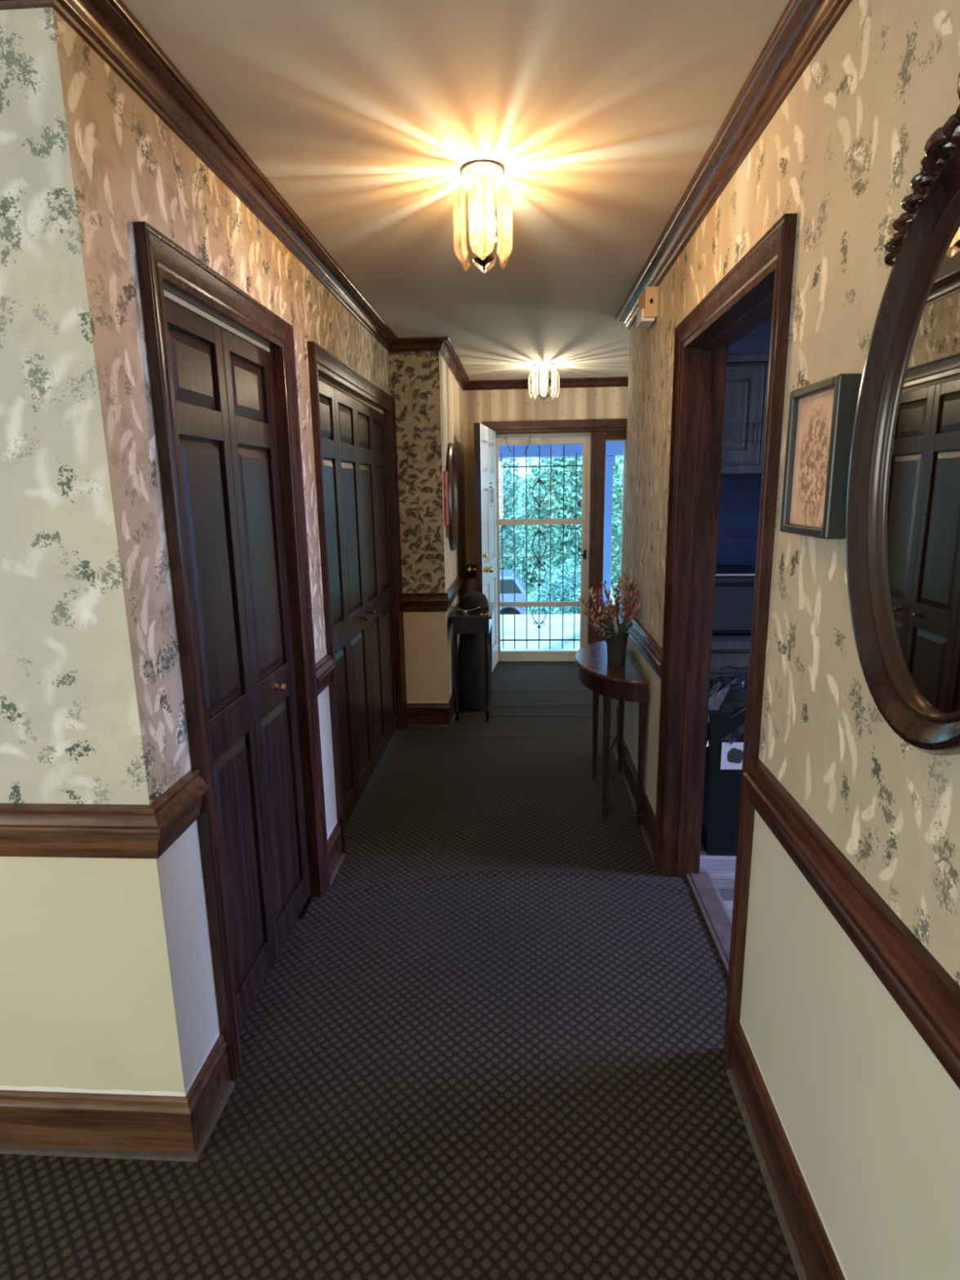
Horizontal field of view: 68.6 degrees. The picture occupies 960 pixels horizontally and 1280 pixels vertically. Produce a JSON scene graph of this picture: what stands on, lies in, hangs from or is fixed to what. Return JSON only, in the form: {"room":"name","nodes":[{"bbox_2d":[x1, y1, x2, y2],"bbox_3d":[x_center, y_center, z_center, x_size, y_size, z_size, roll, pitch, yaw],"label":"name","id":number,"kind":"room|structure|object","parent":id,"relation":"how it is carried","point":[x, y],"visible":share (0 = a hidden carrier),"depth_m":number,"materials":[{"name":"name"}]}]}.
{"room":"home hallway","nodes":[
{"label":"home hallway","id":0,"kind":"room"},
{"bbox_2d":[0,7,186,1096],"bbox_3d":[-2.009,0.034,1.584,2.600,2.440,0.123,0,12,3],"label":"wall","id":1,"kind":"structure","parent":0,"point":[87,1001],"depth_m":1.46,"materials":[{"name":"beige paint"}]},
{"bbox_2d":[0,768,208,858],"bbox_3d":[-1.983,0.401,1.681,2.638,0.123,0.236,0,12,3],"label":"chair rail","id":2,"kind":"object","parent":1,"relation":"attached to","point":[127,831],"visible":1,"depth_m":1.51,"materials":[{"name":"brown wood"}]},
{"bbox_2d":[0,1033,230,1153],"bbox_3d":[-1.981,1.144,1.851,2.617,0.157,0.215,0,12,3],"label":"baseboard","id":3,"kind":"structure","parent":1,"relation":"attached to","point":[96,1121],"depth_m":1.69,"materials":[{"name":"brown wood"}]},
{"bbox_2d":[0,1080,235,1162],"bbox_3d":[-1.975,1.217,1.861,2.627,0.011,0.225,0,12,3],"label":"trim","id":4,"kind":"structure","parent":1,"relation":"attached to","point":[4,1149],"depth_m":1.70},
{"bbox_2d":[53,8,390,1094],"bbox_3d":[-0.684,-0.286,2.983,0.120,2.440,3.135,0,12,3],"label":"wall","id":5,"kind":"structure","parent":0,"point":[129,166],"depth_m":1.56,"materials":[{"name":"beige paint"}]},
{"bbox_2d":[133,221,330,1082],"bbox_3d":[-0.720,0.064,2.149,0.146,2.105,0.965,0,12,3],"label":"door frame","id":6,"kind":"structure","parent":5,"relation":"attached to","point":[153,249],"depth_m":1.82,"materials":[{"name":"brown wood"}]},
{"bbox_2d":[163,289,310,1030],"bbox_3d":[-0.699,0.095,2.154,0.064,2.001,0.799,0,12,3],"label":"door","id":7,"kind":"structure","parent":5,"relation":"in","point":[222,376],"depth_m":2.11,"materials":[{"name":"brown wood"}]},
{"bbox_2d":[0,0,628,390],"bbox_3d":[-0.136,-1.688,3.818,3.021,0.069,8.176,10,16,42],"label":"crown molding","id":8,"kind":"structure","parent":5,"relation":"attached to","point":[108,27],"depth_m":1.79,"materials":[{"name":"brown wood"}]},
{"bbox_2d":[315,653,336,695],"bbox_3d":[-0.616,0.144,2.780,0.038,0.123,0.245,0,12,3],"label":"chair rail","id":9,"kind":"object","parent":5,"relation":"attached to","point":[325,667],"visible":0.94,"depth_m":2.78,"materials":[{"name":"brown wood"}]},
{"bbox_2d":[327,822,342,877],"bbox_3d":[-0.614,0.889,2.940,0.017,0.157,0.245,0,12,3],"label":"baseboard","id":10,"kind":"structure","parent":5,"relation":"attached to","point":[334,841],"depth_m":2.96,"materials":[{"name":"brown wood"}]},
{"bbox_2d":[329,853,345,884],"bbox_3d":[-0.601,0.961,2.955,0.013,0.011,0.245,0,12,3],"label":"trim","id":11,"kind":"structure","parent":5,"relation":"attached to","point":[338,865],"depth_m":2.95,"materials":[{"name":"brown wood"}]},
{"bbox_2d":[306,341,406,853],"bbox_3d":[-0.628,-0.270,3.701,0.146,2.105,1.725,0,12,3],"label":"door frame","id":12,"kind":"structure","parent":5,"relation":"attached to","point":[317,354],"depth_m":3.10,"materials":[{"name":"brown wood"}]},
{"bbox_2d":[318,375,397,825],"bbox_3d":[-0.607,-0.238,3.706,0.064,2.001,1.559,0,12,3],"label":"door","id":13,"kind":"structure","parent":5,"relation":"in","point":[353,435],"depth_m":3.58,"materials":[{"name":"brown wood"}]},
{"bbox_2d":[0,661,799,1279],"bbox_3d":[0.269,1.223,1.912,7.300,0.107,9.450,0,12,3],"label":"floor","id":14,"kind":"structure","parent":0,"point":[491,1047],"depth_m":1.90,"materials":[{"name":"carpet"}]},
{"bbox_2d":[448,602,494,721],"bbox_3d":[-0.042,0.144,4.997,0.284,0.735,0.570,0,12,3],"label":"console table","id":15,"kind":"object","parent":14,"relation":"on","point":[472,622],"visible":0.77,"depth_m":4.72,"materials":[{"name":"black wood"}]},
{"bbox_2d":[450,606,479,613],"bbox_3d":[-0.101,-0.205,4.777,0.200,0.042,0.070,0,12,3],"label":"dish","id":16,"kind":"object","parent":15,"relation":"on","point":[464,611],"visible":1,"depth_m":4.78,"materials":[{"name":"silver metal"}]},
{"bbox_2d":[459,591,488,609],"bbox_3d":[-0.040,-0.283,4.962,0.210,0.115,0.209,0,12,3],"label":"hat","id":17,"kind":"object","parent":15,"relation":"on","point":[470,599],"visible":0.93,"depth_m":4.89,"materials":[{"name":"black fabric"}]},
{"bbox_2d":[457,634,492,711],"bbox_3d":[-0.041,0.202,5.097,0.250,0.580,0.338,0,12,3],"label":"bag","id":18,"kind":"object","parent":14,"relation":"on","point":[471,664],"visible":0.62,"depth_m":4.96,"materials":[{"name":"black fabric"}]},
{"bbox_2d":[598,706,618,777],"bbox_3d":[0.728,0.568,3.979,0.102,0.296,0.370,2,12,12],"label":"power cord","id":19,"kind":"object","parent":14,"relation":"on","point":[601,766],"visible":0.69,"depth_m":4.05,"materials":[{"name":"black plastic"}]},
{"bbox_2d":[575,640,648,826],"bbox_3d":[0.630,0.443,3.583,0.296,0.722,0.879,0,12,3],"label":"console table","id":20,"kind":"object","parent":14,"relation":"on","point":[627,682],"visible":0.91,"depth_m":3.28,"materials":[{"name":"brown wood"}]},
{"bbox_2d":[604,631,629,666],"bbox_3d":[0.654,0.040,3.372,0.116,0.153,0.116,0,12,3],"label":"vase","id":21,"kind":"object","parent":20,"relation":"on","point":[616,647],"visible":0.83,"depth_m":3.34,"materials":[{"name":"ceramic"}]},
{"bbox_2d":[577,573,643,644],"bbox_3d":[0.615,-0.108,3.331,0.314,0.421,0.185,0,12,3],"label":"flower bouquet","id":22,"kind":"object","parent":21,"relation":"in","point":[616,630],"visible":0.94,"depth_m":3.32,"materials":[{"name":"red plant"}]},
{"bbox_2d":[701,674,748,855],"bbox_3d":[1.160,0.527,3.042,0.451,0.766,0.289,0,12,3],"label":"trash bin","id":23,"kind":"object","parent":14,"relation":"on","point":[727,696],"visible":0.24,"depth_m":2.94,"materials":[{"name":"black plastic"}]},
{"bbox_2d":[709,649,750,680],"bbox_3d":[1.731,0.391,3.469,1.560,0.835,0.633,0,12,3],"label":"base cabinet","id":24,"kind":"object","parent":14,"relation":"on","point":[724,663],"visible":0.02,"depth_m":3.15,"materials":[{"name":"grey wood"}]},
{"bbox_2d":[711,633,751,649],"bbox_3d":[1.717,-0.045,3.388,1.575,0.038,0.650,0,12,3],"label":"countertop","id":25,"kind":"structure","parent":24,"relation":"on","point":[719,641],"depth_m":3.11,"materials":[{"name":"laminate"}]},
{"bbox_2d":[712,564,755,633],"bbox_3d":[1.261,-0.196,3.349,0.564,0.288,0.436,0,12,3],"label":"countertop oven","id":26,"kind":"object","parent":25,"relation":"on","point":[734,589],"visible":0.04,"depth_m":3.17,"materials":[{"name":"black plastic"}]},
{"bbox_2d":[388,351,448,702],"bbox_3d":[-0.439,-0.629,4.563,0.424,2.440,0.120,0,12,3],"label":"wall","id":27,"kind":"structure","parent":0,"point":[415,384],"depth_m":4.46,"materials":[{"name":"paper"}]},
{"bbox_2d":[439,352,466,702],"bbox_3d":[-0.232,-0.800,5.349,0.136,2.440,1.750,0,12,3],"label":"wall","id":28,"kind":"structure","parent":0,"point":[452,393],"depth_m":4.97,"materials":[{"name":"paint"}]},
{"bbox_2d":[406,684,455,726],"bbox_3d":[-0.234,0.318,5.580,0.321,0.157,1.799,1,12,8],"label":"baseboard","id":29,"kind":"structure","parent":28,"relation":"attached to","point":[423,713],"depth_m":4.72,"materials":[{"name":"brown wood"}]},
{"bbox_2d":[400,564,475,612],"bbox_3d":[-0.247,-0.425,5.411,0.344,0.123,1.816,1,12,7],"label":"chair rail","id":30,"kind":"object","parent":28,"relation":"attached to","point":[411,602],"visible":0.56,"depth_m":4.57,"materials":[{"name":"brown wood"}]},
{"bbox_2d":[445,442,458,551],"bbox_3d":[-0.190,-0.996,4.920,0.032,0.740,0.600,0,12,3],"label":"mirror","id":31,"kind":"object","parent":28,"relation":"attached to","point":[451,462],"visible":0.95,"depth_m":4.94,"materials":[{"name":"brown wood"}]},
{"bbox_2d":[450,455,455,539],"bbox_3d":[-0.193,-0.996,4.920,0.001,0.624,0.484,0,12,3],"label":"mirror glass","id":32,"kind":"object","parent":31,"relation":"attached to","point":[452,474],"depth_m":5.00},
{"bbox_2d":[120,0,790,380],"bbox_3d":[0.269,-1.260,1.393,7.420,0.100,9.520,0,12,3],"label":"ceiling","id":33,"kind":"structure","parent":0,"point":[365,117],"depth_m":1.78,"materials":[{"name":"paint"}]},
{"bbox_2d":[459,160,505,270],"bbox_3d":[0.009,-1.206,2.026,0.171,0.262,0.157,0,12,3],"label":"ceiling lamp","id":34,"kind":"object","parent":33,"relation":"attached to","point":[482,171],"visible":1,"depth_m":2.00,"materials":[{"name":"gold metal"}]},
{"bbox_2d":[471,186,477,207],"bbox_3d":[-0.015,-1.260,2.003,0.018,0.046,0.018,0,12,3],"label":"bulb","id":35,"kind":"object","parent":34,"relation":"attached to","point":[473,189],"depth_m":2.00,"materials":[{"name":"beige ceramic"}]},
{"bbox_2d":[487,190,493,209],"bbox_3d":[0.031,-1.265,2.025,0.018,0.046,0.018,0,12,3],"label":"bulb","id":36,"kind":"object","parent":34,"relation":"attached to","point":[490,193],"depth_m":2.02,"materials":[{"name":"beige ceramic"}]},
{"bbox_2d":[528,363,559,399],"bbox_3d":[0.475,-1.911,5.235,0.227,0.242,0.227,-5,13,-19],"label":"ceiling lamp","id":37,"kind":"object","parent":33,"relation":"attached to","point":[544,366],"visible":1,"depth_m":5.19,"materials":[{"name":"white glass"}]},
{"bbox_2d":[462,386,628,592],"bbox_3d":[1.759,-1.006,6.160,4.016,2.440,0.150,0,12,3],"label":"wall","id":38,"kind":"structure","parent":0,"point":[594,402],"depth_m":5.96,"materials":[{"name":"paint"}]},
{"bbox_2d":[466,422,497,671],"bbox_3d":[0.021,-0.700,5.810,0.212,2.018,0.895,0,12,3],"label":"front door","id":39,"kind":"structure","parent":38,"relation":"in","point":[485,444],"depth_m":5.60,"materials":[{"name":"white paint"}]},
{"bbox_2d":[495,432,591,661],"bbox_3d":[0.558,-0.799,6.296,0.828,2.016,0.111,0,12,3],"label":"storm door","id":40,"kind":"structure","parent":38,"relation":"in","point":[584,438],"depth_m":6.25,"materials":[{"name":"beige metal"}]},
{"bbox_2d":[501,524,503,601],"bbox_3d":[0.205,-0.697,6.416,0.010,0.690,0.029,0,12,3],"label":"security grille","id":41,"kind":"object","parent":40,"relation":"attached to","point":[501,525],"depth_m":6.41,"materials":[{"name":"black metal"}]},
{"bbox_2d":[513,524,515,601],"bbox_3d":[0.313,-0.696,6.410,0.009,0.689,0.029,0,12,3],"label":"security grille","id":42,"kind":"object","parent":40,"relation":"attached to","point":[513,525],"depth_m":6.39,"materials":[{"name":"black metal"}]},
{"bbox_2d":[505,434,530,453],"bbox_3d":[0.328,-1.686,6.078,0.219,0.162,0.007,0,12,3],"label":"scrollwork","id":43,"kind":"object","parent":40,"relation":"hanging from","point":[530,434],"visible":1,"depth_m":6.08,"materials":[{"name":"brown metal"}]},
{"bbox_2d":[525,524,527,601],"bbox_3d":[0.423,-0.695,6.403,0.008,0.688,0.029,0,12,3],"label":"security grille","id":44,"kind":"object","parent":40,"relation":"attached to","point":[526,525],"depth_m":6.41,"materials":[{"name":"black metal"}]},
{"bbox_2d":[500,606,579,648],"bbox_3d":[0.554,-0.116,6.520,0.724,0.395,0.029,0,12,3],"label":"security grille","id":45,"kind":"object","parent":40,"relation":"attached to","point":[539,626],"depth_m":6.52,"materials":[{"name":"black metal"}]},
{"bbox_2d":[498,444,582,519],"bbox_3d":[0.534,-1.397,6.246,0.724,0.631,0.029,0,12,3],"label":"security grille","id":46,"kind":"object","parent":40,"relation":"attached to","point":[539,481],"depth_m":6.23,"materials":[{"name":"black metal"}]},
{"bbox_2d":[532,524,551,601],"bbox_3d":[0.560,-0.694,6.395,0.164,0.688,0.029,0,12,3],"label":"security grille","id":47,"kind":"object","parent":40,"relation":"attached to","point":[539,531],"depth_m":6.39,"materials":[{"name":"black metal"}]},
{"bbox_2d":[562,524,564,600],"bbox_3d":[0.753,-0.700,6.383,0.010,0.686,0.029,0,12,3],"label":"security grille","id":48,"kind":"object","parent":40,"relation":"attached to","point":[563,524],"depth_m":6.37,"materials":[{"name":"black metal"}]},
{"bbox_2d":[573,524,576,600],"bbox_3d":[0.860,-0.700,6.376,0.010,0.685,0.029,0,12,3],"label":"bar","id":49,"kind":"object","parent":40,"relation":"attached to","point":[575,524],"depth_m":6.37,"materials":[{"name":"black metal"}]},
{"bbox_2d":[481,418,626,430],"bbox_3d":[0.694,-0.826,6.174,1.325,2.115,0.022,0,12,3],"label":"door frame","id":50,"kind":"structure","parent":38,"relation":"attached to","point":[594,423],"depth_m":5.95,"materials":[{"name":"brown wood"}]},
{"bbox_2d":[493,426,626,640],"bbox_3d":[0.699,-0.812,6.263,1.195,2.050,0.152,0,12,3],"label":"trim frame","id":51,"kind":"object","parent":38,"relation":"attached to","point":[611,433],"visible":0.34,"depth_m":5.99,"materials":[{"name":"brown wood"}]},
{"bbox_2d":[587,431,626,644],"bbox_3d":[0.700,-0.796,6.266,1.195,2.018,0.154,0,12,3],"label":"trim","id":52,"kind":"structure","parent":38,"relation":"attached to","point":[597,463],"depth_m":6.13,"materials":[{"name":"brown wood"}]},
{"bbox_2d":[605,440,625,606],"bbox_3d":[1.174,-1.015,6.223,0.178,1.450,0.030,0,12,3],"label":"window","id":53,"kind":"structure","parent":38,"relation":"in","point":[624,441],"depth_m":6.18,"materials":[{"name":"white paint"}]},
{"bbox_2d":[727,316,772,363],"bbox_3d":[1.673,-1.427,3.188,1.530,0.367,0.445,0,12,3],"label":"soffit","id":54,"kind":"structure","parent":0,"point":[757,341],"depth_m":3.02,"materials":[{"name":"paint"}]},
{"bbox_2d":[622,0,959,1279],"bbox_3d":[0.674,0.215,0.537,0.130,2.440,7.035,0,12,3],"label":"wall","id":55,"kind":"structure","parent":0,"point":[868,1115],"depth_m":1.29,"materials":[{"name":"beige paint"}]},
{"bbox_2d":[613,729,655,864],"bbox_3d":[0.934,0.728,3.576,0.317,0.157,1.322,0,12,3],"label":"baseboard","id":56,"kind":"structure","parent":55,"relation":"attached to","point":[630,771],"depth_m":3.48,"materials":[{"name":"brown wood"}]},
{"bbox_2d":[616,602,662,679],"bbox_3d":[0.912,-0.019,3.427,0.338,0.123,1.343,0,12,3],"label":"chair rail","id":57,"kind":"object","parent":55,"relation":"attached to","point":[651,650],"visible":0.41,"depth_m":3.15,"materials":[{"name":"brown wood"}]},
{"bbox_2d":[635,285,658,328],"bbox_3d":[0.718,-1.428,3.030,0.067,0.132,0.174,0,12,3],"label":"door chime","id":58,"kind":"object","parent":55,"relation":"attached to","point":[648,300],"visible":1,"depth_m":2.96,"materials":[{"name":"beige plastic"}]},
{"bbox_2d":[635,308,654,328],"bbox_3d":[0.713,-1.388,3.041,0.056,0.050,0.140,0,12,3],"label":"grille","id":59,"kind":"object","parent":58,"relation":"attached to","point":[646,317],"depth_m":2.98,"materials":[{"name":"white paint"}]},
{"bbox_2d":[686,873,728,974],"bbox_3d":[0.819,1.052,2.424,0.012,0.010,0.945,0,12,3],"label":"trim","id":60,"kind":"structure","parent":55,"relation":"attached to","point":[690,881],"depth_m":2.53,"materials":[{"name":"grey"}]},
{"bbox_2d":[689,871,732,964],"bbox_3d":[0.867,1.050,2.421,0.090,0.012,0.945,0,12,3],"label":"threshold","id":61,"kind":"object","parent":55,"relation":"attached to","point":[720,919],"depth_m":2.63,"materials":[{"name":"brown wood"}]},
{"bbox_2d":[653,213,797,1070],"bbox_3d":[0.765,0.028,2.207,0.167,2.105,1.075,0,12,3],"label":"door frame","id":62,"kind":"structure","parent":55,"relation":"attached to","point":[764,284],"depth_m":2.49,"materials":[{"name":"brown wood"}]},
{"bbox_2d":[614,0,852,328],"bbox_3d":[0.707,-0.952,0.320,0.370,0.069,7.105,0,12,3],"label":"crown molding","id":63,"kind":"structure","parent":55,"relation":"attached to","point":[802,28],"depth_m":1.69,"materials":[{"name":"brown wood"}]},
{"bbox_2d":[726,1022,844,1279],"bbox_3d":[0.550,1.581,-0.381,0.017,0.157,4.655,0,12,3],"label":"baseboard","id":64,"kind":"structure","parent":55,"relation":"attached to","point":[819,1260],"depth_m":1.53,"materials":[{"name":"brown wood"}]},
{"bbox_2d":[779,373,861,539],"bbox_3d":[0.634,-0.338,1.326,0.039,0.278,0.227,0,12,3],"label":"framed picture","id":65,"kind":"object","parent":55,"relation":"attached to","point":[821,415],"visible":0.95,"depth_m":1.29,"materials":[{"name":"grey"}]},
{"bbox_2d":[790,388,834,527],"bbox_3d":[0.630,-0.338,1.326,0.004,0.242,0.191,0,12,3],"label":"print","id":66,"kind":"object","parent":65,"relation":"attached to","point":[811,410],"depth_m":1.34},
{"bbox_2d":[742,758,959,1089],"bbox_3d":[0.527,0.837,-0.540,0.038,0.123,4.655,0,12,3],"label":"chair rail","id":67,"kind":"object","parent":55,"relation":"attached to","point":[924,991],"visible":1,"depth_m":1.13,"materials":[{"name":"brown wood"}]},
{"bbox_2d":[845,72,959,755],"bbox_3d":[0.596,-0.287,0.895,0.065,0.894,0.526,0,12,3],"label":"wall mirror","id":68,"kind":"object","parent":55,"relation":"attached to","point":[903,511],"visible":1,"depth_m":1.00,"materials":[{"name":"black mirror"}]},
{"bbox_2d":[880,213,959,712],"bbox_3d":[0.619,-0.231,0.906,0.001,0.672,0.408,0,12,3],"label":"mirror glass","id":69,"kind":"object","parent":68,"relation":"attached to","point":[920,504],"depth_m":0.98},
{"bbox_3d":[2.483,-0.479,3.644,3.115,2.440,0.120,0,12,3],"label":"wall","id":70,"kind":"structure","parent":0,"visible":0},
{"bbox_2d":[715,474,761,564],"bbox_3d":[1.727,-0.502,3.615,1.580,0.760,0.011,0,12,3],"label":"backsplash","id":71,"kind":"structure","parent":70,"relation":"attached to","point":[740,494],"depth_m":3.61,"materials":[{"name":"blue tile"}]},
{"bbox_2d":[720,362,768,475],"bbox_3d":[1.688,-1.014,3.252,1.510,0.465,0.471,0,12,3],"label":"upper cabinet","id":72,"kind":"object","parent":70,"relation":"attached to","point":[746,384],"visible":0.2,"depth_m":3.09,"materials":[{"name":"grey wood"}]},
{"bbox_2d":[727,354,769,363],"bbox_3d":[1.673,-1.215,3.007,1.510,0.028,0.028,0,12,3],"label":"trim","id":73,"kind":"structure","parent":70,"relation":"attached to","point":[747,357],"depth_m":3.02,"materials":[{"name":"wood"}]},
{"label":"outside","id":74,"kind":"structure","parent":0,"visible":0},
{"bbox_2d":[500,613,580,650],"bbox_3d":[0.469,0.001,7.862,7.000,0.120,2.600,0,12,3],"label":"floor","id":75,"kind":"structure","parent":74,"point":[556,619],"depth_m":7.99,"materials":[{"name":"grey concrete"}]},
{"bbox_2d":[602,455,615,604],"bbox_3d":[1.476,-1.157,8.260,0.160,1.945,0.160,0,12,3],"label":"porch post","id":76,"kind":"object","parent":75,"relation":"on","point":[610,460],"visible":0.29,"depth_m":8.15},
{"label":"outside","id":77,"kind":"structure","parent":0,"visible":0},
{"bbox_3d":[-1.706,-0.584,17.598,12.500,0.575,5.600,0,12,3],"label":"driveway","id":78,"kind":"object","parent":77,"visible":0},
{"bbox_2d":[499,568,528,614],"bbox_3d":[-0.084,-0.975,17.095,2.480,1.299,1.630,0,12,3],"label":"parked car","id":79,"kind":"object","parent":78,"relation":"on","point":[508,575],"visible":0.1,"depth_m":16.24,"materials":[{"name":"blue paint"}]},
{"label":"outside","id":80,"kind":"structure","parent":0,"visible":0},
{"bbox_2d":[527,568,619,607],"bbox_3d":[9.948,-3.888,32.593,44.000,2.750,53.600,0,12,3],"label":"ground","id":81,"kind":"structure","parent":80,"point":[531,586],"depth_m":23.80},
{"bbox_2d":[498,457,536,574],"bbox_3d":[-0.290,-3.674,21.793,4.290,6.782,3.000,-8,14,-29],"label":"tree","id":82,"kind":"object","parent":81,"relation":"on","point":[507,514],"visible":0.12,"depth_m":21.44,"materials":[{"name":"teal plant"}]},
{"bbox_2d":[521,593,553,614],"bbox_3d":[1.449,-0.655,15.037,1.162,0.998,0.707,0,12,3],"label":"shrub","id":83,"kind":"object","parent":81,"relation":"on","point":[529,609],"visible":0.11,"depth_m":14.94,"materials":[{"name":"teal plant"}]},
{"bbox_2d":[499,470,622,586],"bbox_3d":[1.494,-3.749,26.750,20.604,5.338,2.939,0,12,2],"label":"hedge","id":84,"kind":"object","parent":81,"relation":"on","point":[529,573],"visible":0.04,"depth_m":26.16,"materials":[{"name":"teal plant"}]},
{"bbox_2d":[506,455,623,610],"bbox_3d":[2.595,-3.029,18.440,3.806,6.635,2.519,-5,13,-19],"label":"tree","id":85,"kind":"object","parent":81,"relation":"on","point":[557,478],"visible":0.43,"depth_m":17.92,"materials":[{"name":"teal plant"}]},
{"bbox_2d":[527,555,613,614],"bbox_3d":[1.746,-0.915,13.640,1.746,1.402,1.385,0,12,3],"label":"shrub","id":86,"kind":"object","parent":81,"relation":"on","point":[568,580],"visible":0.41,"depth_m":13.36,"materials":[{"name":"teal plant"}]},
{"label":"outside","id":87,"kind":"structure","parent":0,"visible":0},
{"bbox_2d":[498,436,623,457],"bbox_3d":[0.473,-2.420,8.048,6.800,0.645,0.180,0,12,3],"label":"beam","id":88,"kind":"structure","parent":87,"point":[612,448],"depth_m":7.99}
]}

